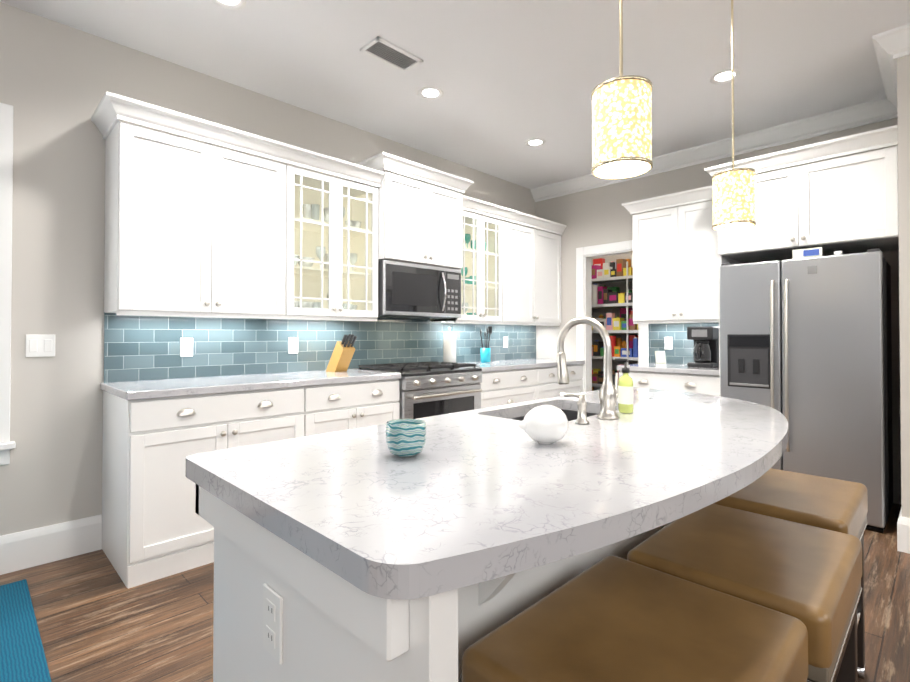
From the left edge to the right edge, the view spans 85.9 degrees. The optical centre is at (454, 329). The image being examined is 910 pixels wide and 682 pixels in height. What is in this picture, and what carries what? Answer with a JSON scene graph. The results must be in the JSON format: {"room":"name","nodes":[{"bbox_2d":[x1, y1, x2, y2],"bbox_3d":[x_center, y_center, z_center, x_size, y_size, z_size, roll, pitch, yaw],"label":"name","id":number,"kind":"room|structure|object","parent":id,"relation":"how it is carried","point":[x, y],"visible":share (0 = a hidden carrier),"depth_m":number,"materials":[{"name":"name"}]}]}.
{"room":"kitchen","nodes":[
{"label":"kitchen","id":0,"kind":"room"},
{"bbox_2d":[0,2,534,535],"bbox_3d":[-1.487,-0.203,3.321,0.150,2.850,9.900,-1,-1,45],"label":"wall","id":1,"kind":"structure","parent":0,"point":[58,80],"depth_m":2.63,"materials":[{"name":"grey paint"}]},
{"bbox_2d":[0,103,15,464],"bbox_3d":[-2.714,-0.233,2.020,0.165,1.800,1.345,-1,-1,45],"label":"window","id":2,"kind":"structure","parent":1,"relation":"in","point":[6,168],"depth_m":2.44,"materials":[{"name":"white"}]},
{"bbox_2d":[25,334,54,356],"bbox_3d":[-2.151,0.083,2.540,0.009,0.116,0.118,-1,-1,45],"label":"light switch","id":3,"kind":"object","parent":1,"relation":"attached to","point":[40,345],"visible":1,"depth_m":2.54,"materials":[{"name":"white plastic"}]},
{"bbox_2d":[0,514,101,574],"bbox_3d":[-3.444,1.104,1.230,0.018,0.188,4.196,-1,-1,45],"label":"baseboard","id":4,"kind":"structure","parent":1,"relation":"attached to","point":[25,549],"depth_m":2.55,"materials":[{"name":"white wood"}]},
{"bbox_2d":[180,338,192,356],"bbox_3d":[-1.657,0.109,3.021,0.008,0.116,0.072,-1,-1,45],"label":"electrical outlet","id":5,"kind":"object","parent":1,"relation":"attached to","point":[186,347],"visible":1,"depth_m":3.02,"materials":[{"name":"white plastic"}]},
{"bbox_2d":[103,95,298,318],"bbox_3d":[-1.501,-0.629,2.955,0.349,1.075,0.955,-1,-1,45],"label":"upper cabinet","id":6,"kind":"object","parent":1,"relation":"attached to","point":[240,268],"depth_m":2.76,"materials":[{"name":"white wood"}]},
{"bbox_2d":[288,337,297,353],"bbox_3d":[-1.162,0.115,3.516,0.008,0.116,0.072,-1,-1,45],"label":"electrical outlet","id":7,"kind":"object","parent":1,"relation":"attached to","point":[292,345],"visible":1,"depth_m":3.51,"materials":[{"name":"white plastic"}]},
{"bbox_2d":[351,155,466,270],"bbox_3d":[-0.374,-0.894,4.037,0.419,0.750,0.825,-1,-1,45],"label":"upper cabinet","id":8,"kind":"object","parent":1,"relation":"attached to","point":[395,217],"depth_m":3.77,"materials":[{"name":"white wood"}]},
{"bbox_2d":[378,259,460,318],"bbox_3d":[-0.355,-0.307,4.012,0.460,0.413,0.813,-1,-1,45],"label":"microwave","id":9,"kind":"object","parent":8,"relation":"attached to","point":[412,290],"visible":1,"depth_m":3.83,"materials":[{"name":"grey"}]},
{"bbox_2d":[503,337,507,347],"bbox_3d":[0.542,0.135,5.220,0.008,0.116,0.072,-1,-1,45],"label":"electrical outlet","id":10,"kind":"object","parent":1,"relation":"attached to","point":[505,342],"visible":1,"depth_m":5.21,"materials":[{"name":"white plastic"}]},
{"bbox_2d":[471,219,560,326],"bbox_3d":[0.672,-0.554,5.128,0.349,0.975,1.070,-1,-1,45],"label":"upper cabinet","id":11,"kind":"object","parent":1,"relation":"attached to","point":[516,269],"depth_m":4.82,"materials":[{"name":"white wood"}]},
{"bbox_2d":[0,503,909,681],"bbox_3d":[1.155,1.242,0.664,7.620,0.100,9.900,-1,-1,45],"label":"floor","id":12,"kind":"structure","parent":0,"point":[97,620],"depth_m":2.04,"materials":[{"name":"brown wood"}]},
{"bbox_2d":[0,579,51,681],"bbox_3d":[-2.095,1.189,1.063,1.780,0.014,1.870,-1,-1,45],"label":"rug","id":13,"kind":"object","parent":12,"relation":"on","point":[22,657],"visible":0.93,"depth_m":1.88,"materials":[{"name":"blue fabric"}]},
{"bbox_2d":[102,387,318,588],"bbox_3d":[-1.408,0.777,2.842,0.619,0.880,0.954,-1,-1,45],"label":"base cabinet","id":14,"kind":"object","parent":12,"relation":"on","point":[152,530],"depth_m":2.45,"materials":[{"name":"white wood"}]},
{"bbox_2d":[100,367,400,402],"bbox_3d":[-1.173,0.319,3.070,0.635,0.040,1.627,-1,-1,45],"label":"countertop","id":15,"kind":"structure","parent":14,"relation":"on","point":[130,389],"depth_m":2.79,"materials":[{"name":"white stone"}]},
{"bbox_2d":[326,334,356,371],"bbox_3d":[-0.812,0.168,3.519,0.283,0.271,0.100,-1,-1,45],"label":"knife block","id":16,"kind":"object","parent":15,"relation":"on","point":[342,355],"visible":1,"depth_m":3.48,"materials":[{"name":"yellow wood"}]},
{"bbox_2d":[195,487,461,681],"bbox_3d":[0.386,0.762,1.523,0.754,0.879,1.990,-1,-1,45],"label":"kitchen island","id":17,"kind":"object","parent":12,"relation":"on","point":[279,617],"depth_m":0.81,"materials":[{"name":"white wood"}]},
{"bbox_2d":[186,387,787,658],"bbox_3d":[0.451,0.301,1.484,0.902,0.040,2.070,-1,-1,45],"label":"island countertop","id":18,"kind":"structure","parent":17,"relation":"on","point":[457,538],"depth_m":0.89,"materials":[{"name":"white stone"}]},
{"bbox_2d":[385,419,425,457],"bbox_3d":[-0.108,0.239,1.075,0.089,0.072,0.089,-1,-1,45],"label":"cup","id":19,"kind":"object","parent":18,"relation":"on","point":[405,438],"visible":1,"depth_m":1.04,"materials":[{"name":"ceramic"}]},
{"bbox_2d":[518,405,567,443],"bbox_3d":[0.221,0.232,1.196,0.100,0.094,0.112,-1,-1,45],"label":"shell ornament","id":20,"kind":"object","parent":18,"relation":"on","point":[544,424],"visible":1,"depth_m":1.17,"materials":[{"name":"white ceramic"}]},
{"bbox_2d":[510,409,597,420],"bbox_3d":[0.360,0.350,1.723,0.320,0.332,0.544,-1,-1,45],"label":"sink","id":21,"kind":"object","parent":18,"relation":"in","point":[515,414],"depth_m":1.87,"materials":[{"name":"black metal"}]},
{"bbox_2d":[564,393,588,423],"bbox_3d":[0.366,0.236,1.478,0.082,0.087,0.042,-1,-1,45],"label":"soap dispenser","id":22,"kind":"object","parent":18,"relation":"on","point":[582,413],"visible":1,"depth_m":1.46,"materials":[{"name":"silver metal"}]},
{"bbox_2d":[557,317,618,419],"bbox_3d":[0.443,0.120,1.625,0.220,0.324,0.098,-1,-1,45],"label":"faucet","id":23,"kind":"object","parent":18,"relation":"on","point":[608,397],"visible":1,"depth_m":1.55,"materials":[{"name":"silver metal"}]},
{"bbox_2d":[614,358,632,412],"bbox_3d":[0.581,0.191,1.681,0.068,0.182,0.056,-1,-1,45],"label":"soap bottle","id":24,"kind":"object","parent":18,"relation":"on","point":[625,393],"visible":1,"depth_m":1.65,"materials":[{"name":"green"}]},
{"bbox_2d":[319,379,399,433],"bbox_3d":[-0.880,0.783,3.369,0.619,0.880,0.783,-1,-1,45],"label":"base cabinet","id":25,"kind":"object","parent":12,"relation":"on","point":[342,406],"depth_m":3.18,"materials":[{"name":"white wood"}]},
{"bbox_2d":[358,361,481,418],"bbox_3d":[-0.276,0.754,3.895,0.691,0.950,0.804,-1,-1,45],"label":"range","id":26,"kind":"object","parent":12,"relation":"on","point":[429,389],"visible":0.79,"depth_m":3.67,"materials":[{"name":"silver metal"}]},
{"bbox_2d":[478,367,538,407],"bbox_3d":[0.267,0.796,4.517,0.619,0.880,0.832,-1,-1,45],"label":"base cabinet","id":27,"kind":"object","parent":12,"relation":"on","point":[498,388],"depth_m":4.29,"materials":[{"name":"white wood"}]},
{"bbox_2d":[468,359,584,370],"bbox_3d":[0.565,0.340,4.809,0.635,0.040,1.658,-1,-1,45],"label":"countertop","id":28,"kind":"structure","parent":27,"relation":"on","point":[495,364],"depth_m":4.58,"materials":[{"name":"white stone"}]},
{"bbox_2d":[443,327,455,362],"bbox_3d":[-0.048,0.146,4.452,0.160,0.336,0.160,-1,-1,45],"label":"paper towel","id":29,"kind":"object","parent":28,"relation":"on","point":[449,346],"visible":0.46,"depth_m":4.40,"materials":[{"name":"white paper"}]},
{"bbox_2d":[480,326,491,361],"bbox_3d":[0.298,0.143,4.785,0.123,0.350,0.123,-1,-1,45],"label":"utensil crock","id":30,"kind":"object","parent":28,"relation":"on","point":[485,354],"visible":1,"depth_m":4.75,"materials":[{"name":"teal ceramic"}]},
{"bbox_2d":[539,363,584,398],"bbox_3d":[0.853,0.803,5.103,0.619,0.880,0.826,-1,-1,45],"label":"base cabinet","id":31,"kind":"object","parent":12,"relation":"on","point":[549,387],"depth_m":4.82,"materials":[{"name":"white wood"}]},
{"bbox_2d":[592,254,637,390],"bbox_3d":[1.910,0.189,5.407,1.680,2.116,0.760,-1,-1,45],"label":"pantry shelving","id":32,"kind":"object","parent":12,"relation":"on","point":[604,295],"visible":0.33,"depth_m":5.57,"materials":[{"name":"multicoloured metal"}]},
{"bbox_2d":[462,555,807,681],"bbox_3d":[0.327,0.861,0.852,0.400,0.665,0.520,-1,-1,45],"label":"stool","id":33,"kind":"object","parent":12,"relation":"on","point":[610,618],"visible":1,"depth_m":0.84,"materials":[{"name":"brown leather"}]},
{"bbox_2d":[617,369,719,395],"bbox_3d":[1.928,0.792,4.176,0.815,0.880,0.619,-1,-1,45],"label":"base cabinet","id":34,"kind":"object","parent":12,"relation":"on","point":[684,382],"depth_m":3.89,"materials":[{"name":"white wood"}]},
{"bbox_2d":[617,361,719,376],"bbox_3d":[1.919,0.332,4.179,0.825,0.040,0.635,-1,-1,45],"label":"countertop","id":35,"kind":"structure","parent":34,"relation":"on","point":[651,367],"depth_m":4.01,"materials":[{"name":"white stone"}]},
{"bbox_2d":[655,351,665,363],"bbox_3d":[1.911,0.257,4.529,0.090,0.118,0.077,-1,-1,45],"label":"photo card","id":36,"kind":"object","parent":35,"relation":"on","point":[660,357],"visible":1,"depth_m":4.51,"materials":[{"name":"white paper"}]},
{"bbox_2d":[687,326,718,367],"bbox_3d":[2.071,0.143,4.082,0.200,0.335,0.268,-1,-1,45],"label":"coffee maker","id":37,"kind":"object","parent":35,"relation":"on","point":[706,346],"visible":0.88,"depth_m":4.03,"materials":[{"name":"black plastic"}]},
{"bbox_2d":[627,504,861,681],"bbox_3d":[0.734,0.866,1.223,0.400,0.665,0.520,-1,-1,45],"label":"stool","id":38,"kind":"object","parent":12,"relation":"on","point":[809,576],"visible":0.65,"depth_m":1.13,"materials":[{"name":"brown leather"}]},
{"bbox_2d":[713,468,867,679],"bbox_3d":[1.126,0.871,1.672,0.400,0.665,0.520,-1,-1,45],"label":"stool","id":39,"kind":"object","parent":12,"relation":"on","point":[837,505],"visible":0.29,"depth_m":1.57,"materials":[{"name":"brown leather"}]},
{"bbox_2d":[720,249,892,532],"bbox_3d":[2.471,0.372,3.465,0.893,1.705,0.811,-1,-1,45],"label":"fridge","id":40,"kind":"object","parent":12,"relation":"on","point":[805,348],"visible":0.85,"depth_m":3.14,"materials":[{"name":"grey metal"}]},
{"bbox_2d":[793,247,842,258],"bbox_3d":[2.370,-0.502,3.201,0.260,0.064,0.051,-1,-1,45],"label":"digital clock","id":41,"kind":"object","parent":40,"relation":"on","point":[807,252],"visible":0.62,"depth_m":3.21,"materials":[{"name":"white plastic"}]},
{"bbox_2d":[0,0,909,188],"bbox_3d":[1.155,-1.708,0.698,7.620,0.100,9.900,-1,-1,45],"label":"ceiling","id":42,"kind":"structure","parent":0,"point":[509,78],"depth_m":2.96,"materials":[{"name":"white paint"}]},
{"bbox_2d":[211,0,245,9],"bbox_3d":[-1.123,-1.635,2.408,0.175,0.007,0.175,-1,-1,45],"label":"recessed light","id":43,"kind":"object","parent":42,"relation":"in","point":[233,4],"visible":1,"depth_m":2.45,"materials":[{"name":"white"}]},
{"bbox_2d":[360,36,422,72],"bbox_3d":[-0.373,-1.626,2.903,0.180,0.012,0.340,-1,-1,45],"label":"ceiling vent","id":44,"kind":"object","parent":42,"relation":"in","point":[388,53],"visible":1,"depth_m":2.89,"materials":[{"name":"white metal"}]},
{"bbox_2d":[418,86,442,99],"bbox_3d":[-0.168,-1.624,3.363,0.175,0.007,0.175,-1,-1,45],"label":"recessed light","id":45,"kind":"object","parent":42,"relation":"in","point":[431,93],"visible":1,"depth_m":3.36,"materials":[{"name":"white"}]},
{"bbox_2d":[525,138,545,146],"bbox_3d":[0.694,-1.614,4.226,0.175,0.007,0.175,-1,-1,45],"label":"recessed light","id":46,"kind":"object","parent":42,"relation":"in","point":[536,142],"visible":1,"depth_m":4.22,"materials":[{"name":"white plastic"}]},
{"bbox_2d":[591,0,652,178],"bbox_3d":[0.521,-1.073,1.536,0.182,1.150,0.182,-1,-1,45],"label":"pendant light","id":47,"kind":"object","parent":42,"relation":"hanging from","point":[621,126],"visible":1,"depth_m":1.46,"materials":[{"name":"yellow glass"}]},
{"bbox_2d":[709,69,740,83],"bbox_3d":[1.734,-1.626,3.144,0.175,0.007,0.175,-1,-1,45],"label":"recessed light","id":48,"kind":"object","parent":42,"relation":"in","point":[722,77],"visible":0.96,"depth_m":3.15,"materials":[{"name":"white"}]},
{"bbox_2d":[712,0,755,230],"bbox_3d":[1.324,-1.064,2.331,0.182,1.150,0.182,-1,-1,45],"label":"pendant light","id":49,"kind":"object","parent":42,"relation":"hanging from","point":[733,194],"visible":1,"depth_m":2.26,"materials":[{"name":"yellow glass"}]},
{"bbox_2d":[591,253,637,390],"bbox_3d":[2.264,-0.175,5.680,1.820,2.850,0.100,-1,-1,45],"label":"wall","id":50,"kind":"structure","parent":0,"point":[597,313],"depth_m":5.94,"materials":[{"name":"grey paint"}]},
{"bbox_2d":[535,118,901,504],"bbox_3d":[2.084,-0.188,4.559,3.150,2.850,0.120,-1,-1,45],"label":"wall","id":51,"kind":"structure","parent":0,"point":[597,216],"depth_m":4.92,"materials":[{"name":"grey paint"}]},
{"bbox_2d":[576,240,648,391],"bbox_3d":[1.628,0.182,5.011,0.780,2.120,0.156,-1,-1,45],"label":"door frame","id":52,"kind":"structure","parent":51,"relation":"attached to","point":[584,255],"depth_m":5.18,"materials":[{"name":"white wood"}]},
{"bbox_2d":[665,337,672,349],"bbox_3d":[1.985,0.127,4.549,0.072,0.116,0.008,-1,-1,45],"label":"electrical outlet","id":53,"kind":"object","parent":51,"relation":"attached to","point":[668,343],"visible":1,"depth_m":4.54,"materials":[{"name":"white plastic"}]},
{"bbox_2d":[629,185,736,324],"bbox_3d":[2.023,-0.614,4.288,0.815,1.075,0.349,-1,-1,45],"label":"upper cabinet","id":54,"kind":"object","parent":51,"relation":"attached to","point":[676,273],"depth_m":4.18,"materials":[{"name":"white wood"}]},
{"bbox_2d":[530,99,888,201],"bbox_3d":[2.008,-1.549,4.499,3.150,0.130,0.095,-1,-1,45],"label":"crown molding","id":55,"kind":"structure","parent":51,"relation":"attached to","point":[866,113],"depth_m":4.07,"materials":[{"name":"white"}]},
{"bbox_2d":[713,125,898,263],"bbox_3d":[2.550,-0.880,3.532,1.003,0.650,0.679,-1,-1,45],"label":"upper cabinet","id":56,"kind":"object","parent":51,"relation":"attached to","point":[830,207],"depth_m":3.21,"materials":[{"name":"white wood"}]},
{"bbox_2d":[897,55,909,517],"bbox_3d":[3.527,-0.213,2.417,1.920,2.850,1.110,-1,-1,45],"label":"wall","id":57,"kind":"structure","parent":0,"point":[903,94],"depth_m":2.69,"materials":[{"name":"grey paint"}]},
{"bbox_2d":[878,63,896,118],"bbox_3d":[2.747,-1.566,3.079,0.095,0.130,0.870,-1,-1,45],"label":"crown molding","id":58,"kind":"structure","parent":57,"relation":"attached to","point":[888,104],"depth_m":3.26,"materials":[{"name":"white wood"}]},
{"bbox_2d":[872,23,909,66],"bbox_3d":[3.067,-1.578,2.041,2.015,0.130,0.095,-1,-1,45],"label":"crown molding","id":59,"kind":"structure","parent":57,"relation":"attached to","point":[891,46],"depth_m":2.69,"materials":[{"name":"white"}]},
{"bbox_2d":[897,514,909,553],"bbox_3d":[3.122,1.113,2.009,1.938,0.188,0.018,-1,-1,45],"label":"baseboard","id":60,"kind":"structure","parent":57,"relation":"attached to","point":[903,524],"depth_m":2.67,"materials":[{"name":"white wood"}]}
]}

